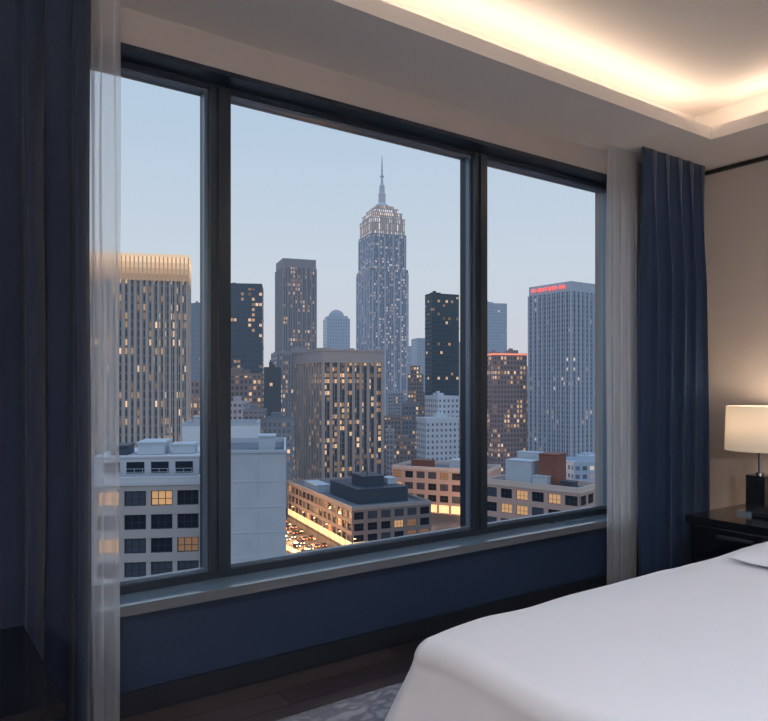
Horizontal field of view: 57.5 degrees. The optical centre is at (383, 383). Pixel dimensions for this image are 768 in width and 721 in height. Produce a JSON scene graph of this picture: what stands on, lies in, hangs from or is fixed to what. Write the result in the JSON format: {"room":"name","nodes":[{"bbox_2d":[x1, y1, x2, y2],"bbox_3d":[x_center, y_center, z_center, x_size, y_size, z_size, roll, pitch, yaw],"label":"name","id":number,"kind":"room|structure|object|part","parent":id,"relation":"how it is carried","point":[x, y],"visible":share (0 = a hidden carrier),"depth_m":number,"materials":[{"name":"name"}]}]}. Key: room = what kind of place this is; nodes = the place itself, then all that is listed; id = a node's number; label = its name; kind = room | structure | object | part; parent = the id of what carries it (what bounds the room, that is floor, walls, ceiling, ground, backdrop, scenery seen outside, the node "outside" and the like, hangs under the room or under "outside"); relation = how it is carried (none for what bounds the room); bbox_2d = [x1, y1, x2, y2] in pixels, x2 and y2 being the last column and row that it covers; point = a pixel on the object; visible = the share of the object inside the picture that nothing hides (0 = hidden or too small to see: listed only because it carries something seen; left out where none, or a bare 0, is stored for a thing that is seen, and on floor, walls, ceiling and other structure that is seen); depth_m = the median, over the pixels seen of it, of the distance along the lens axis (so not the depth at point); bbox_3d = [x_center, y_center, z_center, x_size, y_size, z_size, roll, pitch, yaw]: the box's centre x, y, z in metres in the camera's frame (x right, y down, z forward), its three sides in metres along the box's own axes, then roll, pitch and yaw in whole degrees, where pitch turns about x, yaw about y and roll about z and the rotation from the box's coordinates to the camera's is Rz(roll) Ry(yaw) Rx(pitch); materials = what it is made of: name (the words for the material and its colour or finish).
{"room":"hotel room","nodes":[
{"label":"hotel room","id":0,"kind":"room"},
{"bbox_2d":[114,636,430,720],"bbox_3d":[1.119,1.365,0.930,6.500,0.200,5.830,0,0,-35],"label":"floor","id":1,"kind":"structure","parent":0,"point":[277,698],"depth_m":2.87,"materials":[{"name":"brown wood"}]},
{"bbox_2d":[0,625,65,720],"bbox_3d":[-1.167,0.965,1.447,0.840,0.600,0.590,0,0,-35],"label":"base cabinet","id":2,"kind":"object","parent":1,"relation":"on","point":[28,691],"visible":1,"depth_m":1.55,"materials":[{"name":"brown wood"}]},
{"bbox_2d":[276,682,402,720],"bbox_3d":[1.362,1.258,2.258,2.630,0.012,2.600,0,0,-35],"label":"area rug","id":3,"kind":"object","parent":1,"relation":"on","point":[375,705],"visible":0.02,"depth_m":2.69,"materials":[{"name":"grey carpet"}]},
{"bbox_3d":[2.054,0.677,2.080,3.105,1.150,2.230,0,0,-35],"label":"bed","id":4,"kind":"object","parent":3,"relation":"on","visible":0},
{"bbox_2d":[385,546,767,720],"bbox_3d":[1.502,0.934,1.736,2.247,0.468,2.437,0,0,-35],"label":"duvet","id":5,"kind":"object","parent":4,"relation":"on","point":[689,642],"visible":0.94,"depth_m":1.89,"materials":[{"name":"white fabric"}]},
{"bbox_2d":[730,541,767,567],"bbox_3d":[1.802,0.676,2.703,0.644,0.060,0.723,0,0,-35],"label":"pillow","id":6,"kind":"object","parent":5,"relation":"on","point":[757,554],"visible":1,"depth_m":2.77,"materials":[{"name":"white fabric"}]},
{"bbox_2d":[685,503,767,563],"bbox_3d":[2.205,1.015,4.052,0.685,0.500,0.580,0,0,-35],"label":"nightstand","id":7,"kind":"object","parent":1,"relation":"on","point":[718,532],"visible":0.46,"depth_m":3.96,"materials":[{"name":"black paint"}]},
{"bbox_3d":[1.945,1.090,3.869,0.019,0.170,0.510,0,0,-35],"label":"drawer","id":8,"kind":"part","parent":7,"relation":"part of","materials":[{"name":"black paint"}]},
{"bbox_3d":[1.945,0.905,3.869,0.019,0.170,0.510,0,0,-35],"label":"drawer","id":9,"kind":"part","parent":7,"relation":"part of","materials":[{"name":"black paint"}]},
{"bbox_3d":[1.931,0.859,3.859,0.014,0.012,0.200,0,0,-35],"label":"handle","id":10,"kind":"part","parent":7,"relation":"part of","materials":[{"name":"silver metal"}]},
{"bbox_2d":[724,405,767,515],"bbox_3d":[2.211,0.448,4.117,0.376,0.635,0.376,0,0,-35],"label":"table lamp","id":11,"kind":"object","parent":7,"relation":"on","point":[746,426],"visible":0.99,"depth_m":4.05,"materials":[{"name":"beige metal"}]},
{"bbox_3d":[2.211,0.260,4.117,0.376,0.260,0.376,0,0,-35],"label":"lamp shade","id":12,"kind":"part","parent":11,"relation":"part of","materials":[{"name":"beige fabric"}]},
{"bbox_2d":[751,510,767,524],"bbox_3d":[2.141,0.738,3.835,0.144,0.055,0.184,0,0,-35],"label":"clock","id":13,"kind":"object","parent":7,"relation":"on","point":[760,517],"visible":1,"depth_m":3.84,"materials":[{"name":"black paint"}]},
{"bbox_2d":[90,0,641,699],"bbox_3d":[-0.481,-0.235,3.197,6.500,3.000,0.280,0,0,-35],"label":"wall","id":14,"kind":"structure","parent":0,"point":[129,653],"depth_m":3.31,"materials":[{"name":"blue paint"}]},
{"bbox_2d":[90,34,637,622],"bbox_3d":[0.141,-0.212,3.560,3.415,2.165,0.265,0,0,-35],"label":"window","id":15,"kind":"structure","parent":14,"relation":"in","point":[216,578],"depth_m":3.26,"materials":[{"name":"metal"}]},
{"bbox_3d":[0.167,0.850,3.523,3.415,0.040,0.175,0,0,-35],"label":"sill","id":16,"kind":"part","parent":15,"relation":"part of","materials":[{"name":"grey stone"}]},
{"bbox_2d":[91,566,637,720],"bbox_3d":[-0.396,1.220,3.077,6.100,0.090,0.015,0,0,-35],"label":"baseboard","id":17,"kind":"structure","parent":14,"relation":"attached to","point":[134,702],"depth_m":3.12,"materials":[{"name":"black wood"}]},
{"bbox_2d":[101,0,767,170],"bbox_3d":[1.119,-1.620,0.930,6.500,0.370,5.830,0,0,-35],"label":"ceiling","id":18,"kind":"structure","parent":0,"point":[687,80],"depth_m":3.38,"materials":[{"name":"white paint"}]},
{"bbox_2d":[0,0,90,720],"bbox_3d":[-1.324,-0.092,2.047,0.894,2.684,0.153,0,0,-35],"label":"curtain","id":19,"kind":"object","parent":18,"relation":"hanging from","point":[45,366],"visible":0.97,"depth_m":2.23,"materials":[{"name":"blue fabric"}]},
{"bbox_2d":[637,146,709,576],"bbox_3d":[1.839,-0.092,4.413,0.691,2.684,0.122,0,0,-35],"label":"curtain","id":20,"kind":"object","parent":18,"relation":"hanging from","point":[673,448],"visible":0.93,"depth_m":4.35,"materials":[{"name":"blue fabric"}]},
{"bbox_2d":[704,160,767,509],"bbox_3d":[3.773,-0.235,2.631,0.200,3.000,5.550,0,0,-35],"label":"wall","id":21,"kind":"structure","parent":0,"point":[735,200],"depth_m":4.57,"materials":[{"name":"beige paint"}]},
{"bbox_2d":[705,155,767,175],"bbox_3d":[3.626,-1.417,2.650,0.020,0.025,5.350,0,0,-35],"label":"trim","id":22,"kind":"structure","parent":21,"relation":"attached to","point":[763,158],"depth_m":4.53,"materials":[{"name":"black paint"}]},
{"label":"outside","id":23,"kind":"structure","parent":0,"visible":0},
{"bbox_2d":[286,449,527,553],"bbox_3d":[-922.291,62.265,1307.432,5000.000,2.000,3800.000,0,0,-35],"label":"ground","id":24,"kind":"structure","parent":23,"point":[438,521],"depth_m":309.61,"materials":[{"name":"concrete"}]},
{"bbox_2d":[90,251,191,459],"bbox_3d":[-88.698,7.675,256.850,34.460,107.179,23.400,0,0,-13],"label":"skyscraper","id":25,"kind":"structure","parent":24,"relation":"on","point":[140,303],"depth_m":246.06,"materials":[{"name":"beige stone"}]},
{"bbox_3d":[-88.698,-41.114,256.850,34.460,9.600,23.400,0,0,-13],"label":"crown","id":26,"kind":"part","parent":25,"relation":"part of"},
{"bbox_2d":[91,438,199,583],"bbox_3d":[-39.860,35.143,114.432,22.903,52.244,26.500,0,0,-8],"label":"office building","id":27,"kind":"structure","parent":24,"relation":"on","point":[145,499],"depth_m":102.50,"materials":[{"name":"white concrete"}]},
{"bbox_3d":[-36.315,13.706,105.368,14.500,1.930,0.060,0,0,-8],"label":"railing","id":28,"kind":"part","parent":27,"relation":"part of","materials":[{"name":"grey metal"}]},
{"bbox_2d":[191,301,199,394],"bbox_3d":[-140.149,-1.077,533.025,13.130,124.684,25.000,0,0,-5],"label":"skyscraper","id":29,"kind":"structure","parent":24,"relation":"on","point":[195,307],"depth_m":520.53,"materials":[{"name":"stone"}]},
{"bbox_2d":[191,381,199,419],"bbox_3d":[-88.878,29.933,339.000,7.043,62.665,18.000,0,0,0],"label":"office building","id":30,"kind":"structure","parent":24,"relation":"on","point":[195,397],"depth_m":329.98,"materials":[{"name":"grey concrete"}]},
{"bbox_2d":[182,415,259,446],"bbox_3d":[-35.375,34.079,154.018,15.612,54.372,14.000,0,0,-8],"label":"office building","id":31,"kind":"structure","parent":24,"relation":"on","point":[240,428],"depth_m":147.65,"materials":[{"name":"grey concrete"}]},
{"bbox_2d":[231,396,249,418],"bbox_3d":[-72.136,33.740,349.000,7.271,55.051,18.000,0,0,0],"label":"office building","id":32,"kind":"structure","parent":24,"relation":"on","point":[238,406],"depth_m":340.04,"materials":[{"name":"grey concrete"}]},
{"bbox_2d":[231,366,262,407],"bbox_3d":[-75.967,25.858,383.684,18.756,70.813,25.000,0,0,-8],"label":"office building","id":33,"kind":"structure","parent":24,"relation":"on","point":[248,385],"depth_m":371.73,"materials":[{"name":"grey concrete"}]},
{"bbox_2d":[231,283,263,407],"bbox_3d":[-88.352,-1.664,446.371,22.298,125.858,30.500,0,0,-8],"label":"skyscraper","id":34,"kind":"structure","parent":24,"relation":"on","point":[247,299],"depth_m":431.85,"materials":[{"name":"blue glass"}]},
{"bbox_2d":[244,404,266,433],"bbox_3d":[-63.878,35.683,349.000,8.243,51.165,18.000,0,0,0],"label":"office building","id":35,"kind":"structure","parent":24,"relation":"on","point":[254,412],"depth_m":340.04,"materials":[{"name":"grey concrete"}]},
{"bbox_2d":[231,433,286,562],"bbox_3d":[-21.409,34.637,110.624,12.016,53.255,24.150,0,0,-8],"label":"building","id":36,"kind":"structure","parent":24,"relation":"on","point":[258,464],"depth_m":99.15,"materials":[{"name":"grey concrete"}]},
{"bbox_2d":[264,360,280,415],"bbox_3d":[-61.056,24.095,384.528,8.986,74.341,20.000,0,0,-8],"label":"office building","id":37,"kind":"structure","parent":24,"relation":"on","point":[272,374],"depth_m":374.65,"materials":[{"name":"grey concrete"}]},
{"bbox_2d":[263,412,294,507],"bbox_3d":[-52.986,37.754,354.000,13.300,47.022,18.000,0,0,0],"label":"office building","id":38,"kind":"structure","parent":24,"relation":"on","point":[283,426],"depth_m":344.97,"materials":[{"name":"grey concrete"}]},
{"bbox_2d":[271,347,306,415],"bbox_3d":[-64.424,16.857,518.621,34.343,88.816,28.000,0,0,-18],"label":"office building","id":39,"kind":"structure","parent":24,"relation":"on","point":[283,359],"depth_m":502.30,"materials":[{"name":"grey concrete"}]},
{"bbox_2d":[275,258,316,351],"bbox_3d":[-73.000,-19.767,577.801,28.435,162.065,29.721,0,0,-20],"label":"skyscraper","id":40,"kind":"structure","parent":24,"relation":"on","point":[295,279],"depth_m":564.89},
{"bbox_2d":[286,518,337,552],"bbox_3d":[-24.299,61.225,256.747,19.800,0.080,132.000,0,0,-25],"label":"avenue","id":41,"kind":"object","parent":24,"relation":"on","point":[289,547],"visible":0.2,"depth_m":275.44,"materials":[{"name":"grey asphalt"}]},
{"bbox_2d":[288,533,295,537],"bbox_3d":[-36.777,60.460,279.011,1.836,1.450,4.640,0,0,-25],"label":"car","id":42,"kind":"object","parent":41,"relation":"on","point":[292,535],"visible":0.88,"depth_m":278.07,"materials":[{"name":"paint"}]},
{"bbox_2d":[292,542,300,546],"bbox_3d":[-32.930,60.460,263.663,1.836,1.450,4.640,0,0,-25],"label":"car","id":43,"kind":"object","parent":41,"relation":"on","point":[296,544],"visible":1,"depth_m":262.83,"materials":[{"name":"paint"}]},
{"bbox_2d":[297,539,304,543],"bbox_3d":[-31.845,60.460,268.435,1.836,1.450,4.640,0,0,-25],"label":"car","id":44,"kind":"object","parent":41,"relation":"on","point":[301,541],"visible":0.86,"depth_m":267.49,"materials":[{"name":"paint"}]},
{"bbox_2d":[305,544,313,549],"bbox_3d":[-27.690,60.460,259.524,1.836,1.450,4.640,0,0,-25],"label":"car","id":45,"kind":"object","parent":41,"relation":"on","point":[309,546],"visible":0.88,"depth_m":258.69,"materials":[{"name":"paint"}]},
{"bbox_2d":[311,543,319,547],"bbox_3d":[-25.657,60.460,262.263,1.836,1.450,4.640,0,0,-25],"label":"car","id":46,"kind":"object","parent":41,"relation":"on","point":[315,545],"visible":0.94,"depth_m":260.84,"materials":[{"name":"paint"}]},
{"bbox_2d":[318,542,326,546],"bbox_3d":[-23.114,60.460,263.907,1.836,1.450,4.640,0,0,-25],"label":"car","id":47,"kind":"object","parent":41,"relation":"on","point":[322,544],"visible":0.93,"depth_m":262.51,"materials":[{"name":"paint"}]},
{"bbox_2d":[323,310,349,349],"bbox_3d":[-55.533,-12.582,816.033,26.863,147.694,26.000,0,0,-15],"label":"skyscraper","id":48,"kind":"structure","parent":24,"relation":"on","point":[336,326],"depth_m":804.44,"materials":[{"name":"blue glass"}]},
{"bbox_3d":[-55.533,-80.929,816.033,22.863,11.000,22.000,0,0,-15],"label":"crown","id":49,"kind":"part","parent":48,"relation":"part of","materials":[{"name":"blue glass"}]},
{"bbox_2d":[292,347,384,479],"bbox_3d":[-29.191,19.697,430.972,39.850,83.136,54.752,0,0,-25],"label":"office building","id":50,"kind":"structure","parent":24,"relation":"on","point":[338,394],"depth_m":408.97,"materials":[{"name":"beige concrete"}]},
{"bbox_3d":[-29.191,-16.086,430.972,39.850,7.600,54.752,0,0,-25],"label":"cornice","id":51,"kind":"part","parent":50,"relation":"part of","materials":[{"name":"grey concrete"}]},
{"bbox_2d":[287,463,431,544],"bbox_3d":[-13.369,45.224,298.507,33.409,32.082,78.957,0,0,-25],"label":"office building","id":52,"kind":"structure","parent":24,"relation":"on","point":[369,506],"depth_m":272.03,"materials":[{"name":"beige concrete"}]},
{"bbox_2d":[356,160,408,414],"bbox_3d":[-2.428,-107.796,850.000,60.000,338.122,60.000,0,0,-22],"label":"skyscraper","id":53,"kind":"structure","parent":24,"relation":"on","point":[382,278],"depth_m":830.58,"materials":[{"name":"stone"}]},
{"bbox_3d":[-2.428,-195.014,850.000,44.400,37.400,44.400,0,0,-22],"label":"crown","id":54,"kind":"part","parent":53,"relation":"part of","materials":[{"name":"stone"}]},
{"bbox_2d":[386,425,393,475],"bbox_3d":[3.836,43.968,449.000,5.157,34.594,18.000,0,0,0],"label":"office building","id":55,"kind":"structure","parent":24,"relation":"on","point":[389,431],"depth_m":440.04,"materials":[{"name":"grey concrete"}]},
{"bbox_2d":[384,412,400,472],"bbox_3d":[5.922,40.540,489.000,11.843,41.451,18.000,0,0,0],"label":"office building","id":56,"kind":"structure","parent":24,"relation":"on","point":[391,419],"depth_m":480.00,"materials":[{"name":"grey concrete"}]},
{"bbox_2d":[388,389,403,414],"bbox_3d":[11.347,32.965,671.000,14.767,56.600,22.000,0,0,0],"label":"office building","id":57,"kind":"structure","parent":24,"relation":"on","point":[395,397],"depth_m":659.94,"materials":[{"name":"grey concrete"}]},
{"bbox_2d":[396,435,416,463],"bbox_3d":[14.207,47.111,449.000,13.329,28.308,18.000,0,0,0],"label":"office building","id":58,"kind":"structure","parent":24,"relation":"on","point":[406,447],"depth_m":440.04,"materials":[{"name":"grey concrete"}]},
{"bbox_2d":[409,346,410,373],"bbox_3d":[37.661,3.490,1016.052,13.277,115.551,30.000,0,0,-12],"label":"skyscraper","id":59,"kind":"structure","parent":24,"relation":"on","point":[409,346],"depth_m":1000.41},
{"bbox_2d":[401,400,419,438],"bbox_3d":[18.607,36.083,489.000,12.529,50.365,18.000,0,0,0],"label":"office building","id":60,"kind":"structure","parent":24,"relation":"on","point":[410,411],"depth_m":480.00,"materials":[{"name":"grey concrete"}]},
{"bbox_2d":[407,365,422,416],"bbox_3d":[26.264,22.904,589.000,12.757,76.722,18.000,0,0,0],"label":"office building","id":61,"kind":"structure","parent":24,"relation":"on","point":[414,379],"depth_m":579.98,"materials":[{"name":"grey concrete"}]},
{"bbox_2d":[411,338,424,392],"bbox_3d":[45.171,1.061,915.918,11.983,120.408,30.000,0,0,-12],"label":"skyscraper","id":62,"kind":"structure","parent":24,"relation":"on","point":[417,344],"depth_m":901.81,"materials":[{"name":"grey concrete"}]},
{"bbox_2d":[423,393,424,416],"bbox_3d":[40.754,34.742,671.000,16.403,53.047,22.000,0,0,0],"label":"office building","id":63,"kind":"structure","parent":24,"relation":"on","point":[423,393],"depth_m":659.94,"materials":[{"name":"grey concrete"}]},
{"bbox_2d":[417,412,458,461],"bbox_3d":[31.417,38.667,410.149,20.882,45.197,14.000,0,0,-20],"label":"office building","id":64,"kind":"structure","parent":24,"relation":"on","point":[438,435],"depth_m":404.00,"materials":[{"name":"grey concrete"}]},
{"bbox_2d":[425,291,458,395],"bbox_3d":[43.903,-4.278,529.876,23.794,131.086,11.431,0,0,-25],"label":"skyscraper","id":65,"kind":"structure","parent":24,"relation":"on","point":[441,310],"depth_m":524.87,"materials":[{"name":"glass"}]},
{"bbox_2d":[425,391,458,416],"bbox_3d":[35.536,32.761,431.783,13.953,57.009,20.000,0,0,-20],"label":"office building","id":66,"kind":"structure","parent":24,"relation":"on","point":[448,405],"depth_m":423.60,"materials":[{"name":"grey concrete"}]},
{"bbox_2d":[391,458,501,515],"bbox_3d":[30.558,49.689,340.948,48.164,27.250,24.500,0,0,25],"label":"office building","id":67,"kind":"structure","parent":24,"relation":"on","point":[438,482],"depth_m":331.68,"materials":[{"name":"beige concrete"}]},
{"bbox_2d":[459,342,459,409],"bbox_3d":[127.783,-5.063,1191.000,24.221,132.655,22.000,0,0,0],"label":"office building","id":68,"kind":"structure","parent":24,"relation":"on","point":[459,342],"depth_m":1179.92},
{"bbox_2d":[459,410,459,448],"bbox_3d":[76.314,43.089,671.000,14.977,36.352,22.000,0,0,0],"label":"office building","id":69,"kind":"structure","parent":24,"relation":"on","point":[459,410],"depth_m":659.94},
{"bbox_2d":[487,301,506,353],"bbox_3d":[134.567,-20.510,867.353,25.792,163.550,30.000,0,0,-12],"label":"skyscraper","id":70,"kind":"structure","parent":24,"relation":"on","point":[496,312],"depth_m":852.77,"materials":[{"name":"blue glass"}]},
{"bbox_2d":[487,348,527,474],"bbox_3d":[80.421,18.597,475.328,24.851,85.337,26.600,0,0,-15],"label":"office building","id":71,"kind":"structure","parent":24,"relation":"on","point":[507,371],"depth_m":463.19,"materials":[{"name":"concrete"}]},
{"bbox_2d":[487,353,527,354],"bbox_3d":[80.421,-19.671,475.328,24.851,1.000,26.600,0,0,-15],"label":"light","id":72,"kind":"object","parent":71,"relation":"attached to","point":[488,353],"depth_m":462.51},
{"bbox_2d":[527,392,527,448],"bbox_3d":[138.542,34.379,671.000,14.455,53.772,22.000,0,0,0],"label":"office building","id":73,"kind":"structure","parent":24,"relation":"on","point":[527,392],"depth_m":659.94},
{"bbox_2d":[487,450,594,522],"bbox_3d":[48.575,41.165,216.021,32.473,40.201,15.500,0,0,40],"label":"office building","id":74,"kind":"structure","parent":24,"relation":"on","point":[532,483],"depth_m":211.96,"materials":[{"name":"grey concrete"}]},
{"bbox_2d":[528,281,594,456],"bbox_3d":[120.322,-1.003,454.852,39.039,124.536,35.862,0,0,-35],"label":"skyscraper","id":75,"kind":"structure","parent":24,"relation":"on","point":[561,316],"depth_m":439.29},
{"bbox_2d":[566,452,594,481],"bbox_3d":[89.793,45.205,302.108,26.025,32.120,20.000,0,0,-10],"label":"office building","id":76,"kind":"structure","parent":24,"relation":"on","point":[581,467],"depth_m":291.42,"materials":[{"name":"white concrete"}]}
]}

